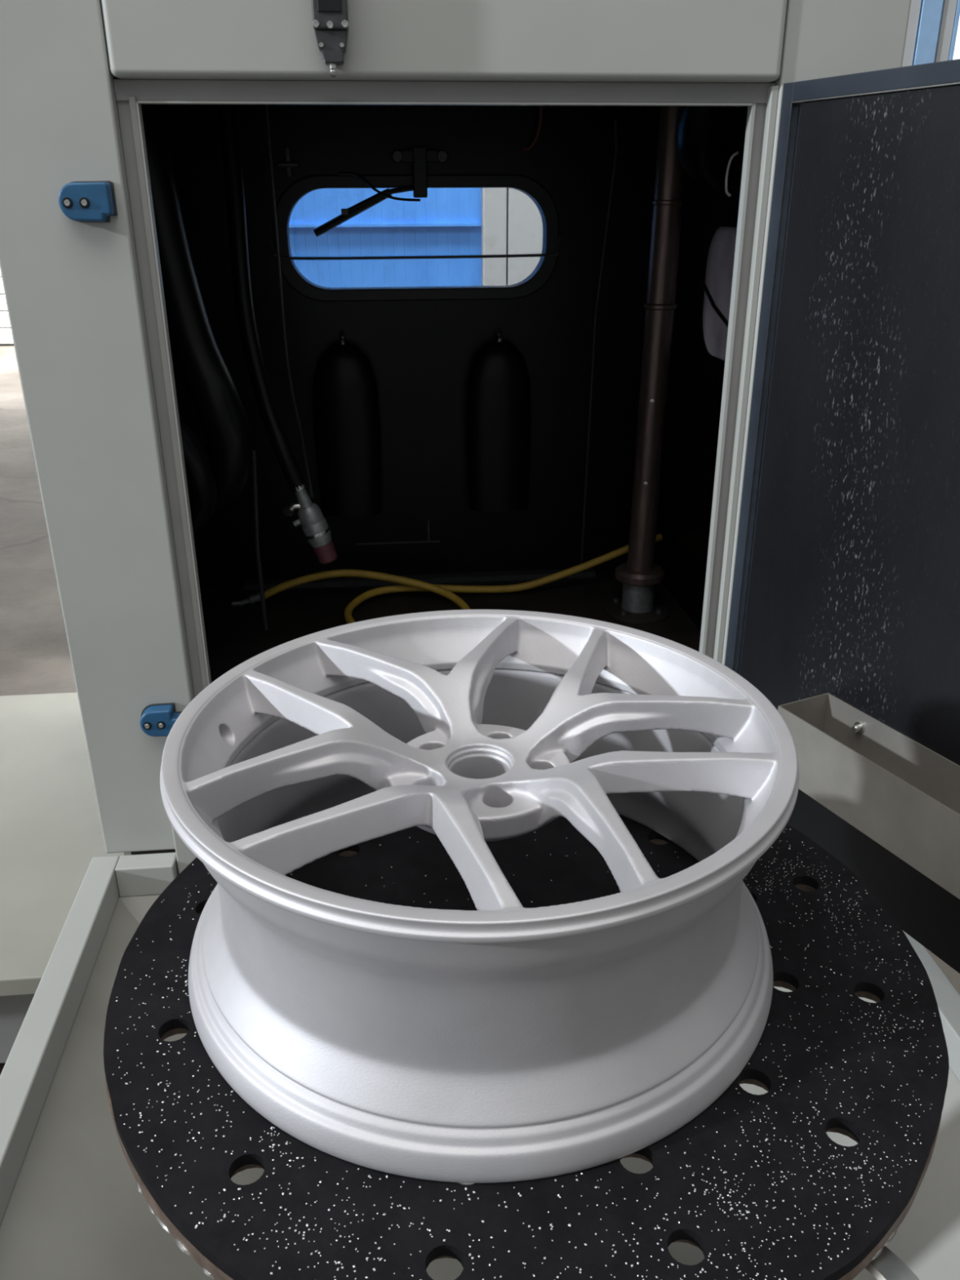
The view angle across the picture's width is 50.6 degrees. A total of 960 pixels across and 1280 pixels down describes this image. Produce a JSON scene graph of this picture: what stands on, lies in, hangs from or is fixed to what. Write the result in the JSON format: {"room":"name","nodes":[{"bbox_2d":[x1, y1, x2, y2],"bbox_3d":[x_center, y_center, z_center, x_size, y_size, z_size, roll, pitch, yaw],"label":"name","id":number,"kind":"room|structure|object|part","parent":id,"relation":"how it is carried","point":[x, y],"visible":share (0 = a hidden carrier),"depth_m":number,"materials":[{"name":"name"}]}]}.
{"room":"workshop","nodes":[
{"label":"workshop","id":0,"kind":"room"},
{"bbox_2d":[288,187,542,287],"bbox_3d":[-0.422,-1.061,3.203,1.830,2.400,0.090,-2,24,-5],"label":"window","id":1,"kind":"structure","parent":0,"point":[449,221],"depth_m":3.13,"materials":[{"name":"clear glass"}]},
{"bbox_3d":[-0.663,-1.044,3.168,0.269,2.400,0.001,-3,24,-5],"label":"sheet panel","id":2,"kind":"part","parent":1,"relation":"part of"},
{"bbox_3d":[-0.396,-1.056,3.192,0.269,2.400,0.001,-3,24,-5],"label":"sheet panel","id":3,"kind":"part","parent":1,"relation":"part of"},
{"bbox_3d":[-0.128,-1.067,3.215,0.269,2.400,0.001,-3,24,-5],"label":"sheet panel","id":4,"kind":"part","parent":1,"relation":"part of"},
{"bbox_3d":[0.043,-1.081,3.244,0.071,2.400,0.090,-2,24,-5],"label":"column panel","id":5,"kind":"part","parent":1,"relation":"part of","materials":[{"name":"grey paint"}]},
{"bbox_3d":[0.286,-1.091,3.265,0.406,2.400,0.090,-2,24,-5],"label":"column panel","id":6,"kind":"part","parent":1,"relation":"part of","materials":[{"name":"grey paint"}]},
{"bbox_2d":[0,343,959,1075],"bbox_3d":[-1.000,0.285,3.125,30.000,0.001,20.000,0,24,0],"label":"floor","id":7,"kind":"structure","parent":0,"point":[35,659],"depth_m":4.42,"materials":[{"name":"concrete"}]},
{"bbox_2d":[0,692,125,1062],"bbox_3d":[-2.016,0.539,2.174,2.580,0.300,1.111,-2,24,-5],"label":"platform","id":8,"kind":"object","parent":7,"relation":"on","point":[51,830],"visible":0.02,"depth_m":2.10,"materials":[{"name":"paint"}]},
{"bbox_2d":[0,0,959,973],"bbox_3d":[0.042,-0.390,1.580,1.387,2.260,1.806,-2,24,-5],"label":"tall cabinet","id":9,"kind":"object","parent":7,"relation":"on","point":[808,519],"depth_m":1.46,"materials":[{"name":"grey metal"}]},
{"bbox_2d":[58,181,117,222],"bbox_3d":[-0.510,-0.568,1.315,0.069,0.050,0.029,-2,24,-5],"label":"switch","id":10,"kind":"object","parent":9,"relation":"attached to","point":[79,201],"visible":1,"depth_m":1.31,"materials":[{"name":"blue plastic"}]},
{"bbox_3d":[-0.556,-0.513,1.400,0.176,1.865,0.090,-2,24,-5],"label":"post","id":11,"kind":"part","parent":9,"relation":"part of","materials":[{"name":"grey metal"}]},
{"bbox_3d":[-0.684,-0.531,1.926,0.016,2.250,0.910,-2,24,-5],"label":"panel","id":12,"kind":"part","parent":9,"relation":"part of","materials":[{"name":"grey paint"}]},
{"bbox_2d":[139,702,182,736],"bbox_3d":[-0.507,0.129,1.618,0.069,0.050,0.029,-2,24,-5],"label":"latch","id":13,"kind":"object","parent":9,"relation":"attached to","point":[157,719],"visible":0.91,"depth_m":1.61,"materials":[{"name":"blue plastic"}]},
{"bbox_3d":[-0.508,0.124,1.630,0.069,0.050,0.004,-2,24,-5],"label":"mounting plate","id":14,"kind":"part","parent":13,"relation":"part of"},
{"bbox_3d":[-0.074,0.303,1.773,0.885,0.176,0.090,-2,24,-5],"label":"sill plate","id":15,"kind":"part","parent":9,"relation":"part of","materials":[{"name":"grey paint"}]},
{"bbox_2d":[141,104,251,512],"bbox_3d":[-0.525,-0.581,1.677,0.280,0.834,0.132,9,25,21],"label":"hose","id":16,"kind":"object","parent":9,"relation":"attached to","point":[199,362],"visible":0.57,"depth_m":1.65,"materials":[{"name":"black rubber"}]},
{"bbox_2d":[178,414,217,534],"bbox_3d":[-0.542,-0.312,1.680,0.193,0.393,0.140,2,24,5],"label":"hose","id":17,"kind":"object","parent":9,"relation":"attached to","point":[201,482],"visible":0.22,"depth_m":1.68,"materials":[{"name":"black rubber"}]},
{"bbox_2d":[251,449,268,630],"bbox_3d":[-0.480,-0.211,2.213,0.022,0.409,0.010,-2,24,-5],"label":"conduit","id":18,"kind":"object","parent":9,"relation":"on","point":[253,451],"visible":0.98,"depth_m":2.20,"materials":[{"name":"grey plastic"}]},
{"bbox_2d":[216,104,306,491],"bbox_3d":[-0.415,-0.683,1.851,0.062,0.816,0.182,-20,30,-38],"label":"hose","id":19,"kind":"object","parent":9,"relation":"attached to","point":[226,113],"visible":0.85,"depth_m":1.87,"materials":[{"name":"black rubber"}]},
{"bbox_2d":[282,481,337,564],"bbox_3d":[-0.336,-0.230,2.001,0.101,0.168,0.052,-2,24,-5],"label":"gun","id":20,"kind":"object","parent":19,"relation":"hanging from","point":[315,527],"visible":0.95,"depth_m":1.99,"materials":[{"name":"grey metal"}]},
{"bbox_3d":[-0.344,-0.278,1.979,0.036,0.050,0.026,-2,24,-5],"label":"inlet stem","id":21,"kind":"part","parent":20,"relation":"part of","materials":[{"name":"grey metal"}]},
{"bbox_3d":[-0.409,-1.022,2.172,0.040,0.056,0.045,-2,24,-5],"label":"clamp knob","id":22,"kind":"part","parent":9,"relation":"part of","materials":[{"name":"black metal"}]},
{"bbox_2d":[264,104,313,498],"bbox_3d":[-0.369,-0.711,1.955,0.012,0.848,0.213,-8,25,-17],"label":"cable","id":23,"kind":"object","parent":9,"relation":"hanging from","point":[266,107],"visible":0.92,"depth_m":2.05,"materials":[{"name":"grey plastic"}]},
{"bbox_3d":[-0.409,-1.023,2.174,0.010,0.056,0.040,-2,24,-5],"label":"stem","id":24,"kind":"part","parent":9,"relation":"part of","materials":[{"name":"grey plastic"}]},
{"bbox_2d":[311,0,348,76],"bbox_3d":[-0.184,-0.780,1.247,0.044,0.156,0.037,-2,24,-5],"label":"switch","id":25,"kind":"object","parent":9,"relation":"attached to","point":[330,17],"visible":1,"depth_m":1.25,"materials":[{"name":"grey plastic"}]},
{"bbox_3d":[-0.183,-0.800,1.220,0.029,0.078,0.002,-2,24,-5],"label":"plate","id":26,"kind":"part","parent":25,"relation":"part of","materials":[{"name":"black plastic"}]},
{"bbox_2d":[312,329,381,516],"bbox_3d":[-0.314,-0.507,2.395,0.156,0.428,0.065,-2,24,-5],"label":"rubber sleeve","id":27,"kind":"object","parent":9,"relation":"hanging from","point":[347,422],"visible":1,"depth_m":2.38,"materials":[{"name":"rubber"}]},
{"bbox_3d":[-0.279,-0.936,2.224,0.176,0.098,0.017,-2,24,-5],"label":"blade","id":28,"kind":"part","parent":9,"relation":"part of","materials":[{"name":"black plastic"}]},
{"bbox_3d":[-0.219,-0.975,2.213,0.298,0.179,0.045,-2,24,-5],"label":"window wiper","id":29,"kind":"part","parent":9,"relation":"part of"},
{"bbox_3d":[-0.210,-0.962,2.214,0.164,0.059,0.011,-1,24,-2],"label":"arm","id":30,"kind":"part","parent":9,"relation":"part of","materials":[{"name":"black plastic"}]},
{"bbox_3d":[-0.177,-1.036,2.176,0.024,0.023,0.016,-2,24,-5],"label":"knob","id":31,"kind":"part","parent":9,"relation":"part of","materials":[{"name":"grey plastic"}]},
{"bbox_3d":[-0.140,-0.875,2.273,0.652,0.042,0.012,-2,24,-5],"label":"guard rod","id":32,"kind":"part","parent":9,"relation":"part of","materials":[{"name":"grey plastic"}]},
{"bbox_3d":[-0.082,-1.041,2.184,0.024,0.023,0.016,-2,24,-5],"label":"knob","id":33,"kind":"part","parent":9,"relation":"part of","materials":[{"name":"grey plastic"}]},
{"bbox_3d":[-0.035,-1.054,1.184,0.867,0.706,0.036,-2,24,-5],"label":"lintel panel","id":34,"kind":"part","parent":9,"relation":"part of","materials":[{"name":"grey paint"}]},
{"bbox_3d":[-0.033,-0.192,1.571,0.818,1.134,0.018,-2,24,-5],"label":"opening edge trim","id":35,"kind":"part","parent":9,"relation":"part of","materials":[{"name":"grey paint"}]},
{"bbox_2d":[231,533,662,623],"bbox_3d":[-0.060,-0.117,2.337,1.048,0.141,0.308,-2,24,-5],"label":"hose","id":36,"kind":"object","parent":9,"relation":"on","point":[407,584],"visible":0.62,"depth_m":2.43,"materials":[{"name":"rubber"}]},
{"bbox_2d":[466,327,531,511],"bbox_3d":[0.045,-0.522,2.427,0.156,0.428,0.065,-2,24,-5],"label":"rubber sleeve","id":37,"kind":"object","parent":9,"relation":"hanging from","point":[499,418],"visible":1,"depth_m":2.41,"materials":[{"name":"rubber"}]},
{"bbox_2d":[521,105,542,151],"bbox_3d":[0.112,-1.155,2.168,0.053,0.197,0.011,19,30,37],"label":"cable","id":38,"kind":"object","parent":9,"relation":"hanging from","point":[523,148],"visible":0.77,"depth_m":2.18,"materials":[{"name":"rubber"}]},
{"bbox_2d":[604,106,685,624],"bbox_3d":[0.367,-0.608,2.156,0.152,1.182,0.152,-2,24,-5],"label":"vertical pipe","id":39,"kind":"object","parent":9,"relation":"on","point":[639,575],"visible":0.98,"depth_m":2.16,"materials":[{"name":"metal"}]},
{"bbox_3d":[0.369,-0.071,2.389,0.152,0.012,0.152,-2,24,-5],"label":"plate","id":40,"kind":"part","parent":39,"relation":"part of","materials":[{"name":"black metal"}]},
{"bbox_3d":[0.376,-0.650,2.138,0.076,1.091,0.060,-2,24,-5],"label":"rod","id":41,"kind":"part","parent":39,"relation":"part of","materials":[{"name":"metal"}]},
{"bbox_2d":[675,106,737,191],"bbox_3d":[0.413,-0.955,1.795,0.124,0.296,0.322,3,24,8],"label":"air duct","id":42,"kind":"object","parent":9,"relation":"attached to","point":[702,153],"visible":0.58,"depth_m":1.83,"materials":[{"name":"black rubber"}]},
{"bbox_3d":[0.480,-0.670,2.045,0.010,0.098,0.273,-2,24,-5],"label":"wiper blade","id":43,"kind":"part","parent":9,"relation":"part of","materials":[{"name":"black plastic"}]},
{"bbox_2d":[724,151,738,196],"bbox_3d":[0.366,-0.676,1.474,0.018,0.060,0.009,16,29,34],"label":"hook","id":44,"kind":"object","parent":9,"relation":"attached to","point":[733,155],"visible":1,"depth_m":1.47,"materials":[{"name":"black rubber"}]},
{"bbox_3d":[0.397,-0.270,1.577,0.010,1.040,0.026,-2,24,-5],"label":"corner trim","id":45,"kind":"part","parent":9,"relation":"part of","materials":[{"name":"grey paint"}]},
{"bbox_3d":[0.618,-0.097,1.237,0.038,1.092,0.840,-11,26,-24],"label":"door","id":46,"kind":"part","parent":9,"relation":"part of","materials":[{"name":"grey metal"}]},
{"bbox_3d":[0.481,-0.557,1.491,0.166,1.865,0.090,-2,24,-5],"label":"post","id":47,"kind":"part","parent":9,"relation":"part of","materials":[{"name":"grey metal"}]},
{"bbox_3d":[0.599,-0.164,1.191,0.009,0.881,0.780,-11,26,-24],"label":"rubber panel","id":48,"kind":"part","parent":9,"relation":"part of","materials":[{"name":"black rubber"}]},
{"bbox_2d":[777,693,959,899],"bbox_3d":[0.597,0.239,1.244,0.093,0.104,0.591,-11,26,-24],"label":"drip tray","id":49,"kind":"object","parent":9,"relation":"on","point":[895,784],"depth_m":1.34,"materials":[{"name":"silver metal"}]},
{"bbox_2d":[0,852,959,1279],"bbox_3d":[0.051,0.830,1.252,1.286,0.485,1.356,-2,24,-5],"label":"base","id":50,"kind":"object","parent":7,"relation":"on","point":[72,1206],"visible":0.31,"depth_m":1.30,"materials":[{"name":"grey paint"}]},
{"bbox_3d":[-0.567,0.660,1.112,0.046,0.057,1.356,-2,24,-5],"label":"frame rail","id":51,"kind":"part","parent":50,"relation":"part of","materials":[{"name":"grey metal"}]},
{"bbox_3d":[-0.561,0.397,1.718,0.095,0.057,0.042,-2,24,-5],"label":"frame rail","id":52,"kind":"part","parent":50,"relation":"part of","materials":[{"name":"grey metal"}]},
{"bbox_2d":[103,814,949,1279],"bbox_3d":[0.038,0.660,1.088,0.717,0.828,0.717,0,24,0],"label":"turntable","id":53,"kind":"object","parent":50,"relation":"on","point":[584,874],"visible":0.56,"depth_m":0.74,"materials":[{"name":"black rubber"}]},
{"bbox_2d":[160,608,799,1182],"bbox_3d":[0.000,0.171,0.896,0.522,0.222,0.522,-1,24,-3],"label":"alloy wheel","id":54,"kind":"object","parent":53,"relation":"on","point":[503,1040],"visible":1,"depth_m":0.75,"materials":[{"name":"metal"}]},
{"bbox_2d":[112,828,942,1279],"bbox_3d":[0.035,0.280,0.922,0.705,0.001,0.704,0,24,0],"label":"grains","id":55,"kind":"object","parent":53,"relation":"on","point":[179,1096],"visible":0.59,"depth_m":0.70,"materials":[{"name":"white"}]},
{"bbox_2d":[853,1245,919,1279],"bbox_3d":[0.264,0.642,0.783,0.050,0.480,0.190,-17,29,-33],"label":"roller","id":56,"kind":"object","parent":53,"relation":"attached to","point":[887,1265],"visible":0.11,"depth_m":0.69,"materials":[{"name":"metal"}]},
{"bbox_3d":[0.668,0.607,1.221,0.045,0.057,1.356,-2,24,-5],"label":"frame rail","id":57,"kind":"part","parent":50,"relation":"part of","materials":[{"name":"grey metal"}]},
{"bbox_3d":[-1.031,-6.574,10.120,30.000,7.000,0.200,0,24,0],"label":"wall","id":58,"kind":"structure","parent":0,"visible":0},
{"bbox_2d":[0,270,13,344],"bbox_3d":[-5.725,-5.234,10.638,5.000,4.128,0.060,0,24,0],"label":"door","id":59,"kind":"structure","parent":58,"relation":"in","point":[6,335],"depth_m":11.34,"materials":[{"name":"white paint"}]},
{"bbox_2d":[902,0,959,66],"bbox_3d":[5.870,-6.287,10.138,3.400,4.000,0.160,0,24,0],"label":"window","id":60,"kind":"structure","parent":58,"relation":"in","point":[933,30],"depth_m":10.16,"materials":[{"name":"white paint"}]},
{"bbox_3d":[4.270,-6.284,10.148,0.200,4.000,0.140,0,24,0],"label":"frame","id":61,"kind":"part","parent":60,"relation":"part of","materials":[{"name":"white paint"}]},
{"bbox_3d":[4.485,-6.277,10.129,0.190,4.000,0.140,0,24,0],"label":"frame","id":62,"kind":"part","parent":60,"relation":"part of","materials":[{"name":"blue metal"}]},
{"bbox_3d":[4.665,-6.285,10.148,0.120,4.000,0.140,0,24,0],"label":"frame","id":63,"kind":"part","parent":60,"relation":"part of","materials":[{"name":"white paint"}]},
{"bbox_3d":[4.753,-6.280,10.134,0.035,4.000,0.130,0,24,0],"label":"frame","id":64,"kind":"part","parent":60,"relation":"part of","materials":[{"name":"metal"}]},
{"bbox_3d":[5.420,-6.297,10.166,1.300,4.000,0.020,0,24,0],"label":"pane","id":65,"kind":"part","parent":60,"relation":"part of","materials":[{"name":"white glass"}]}
]}

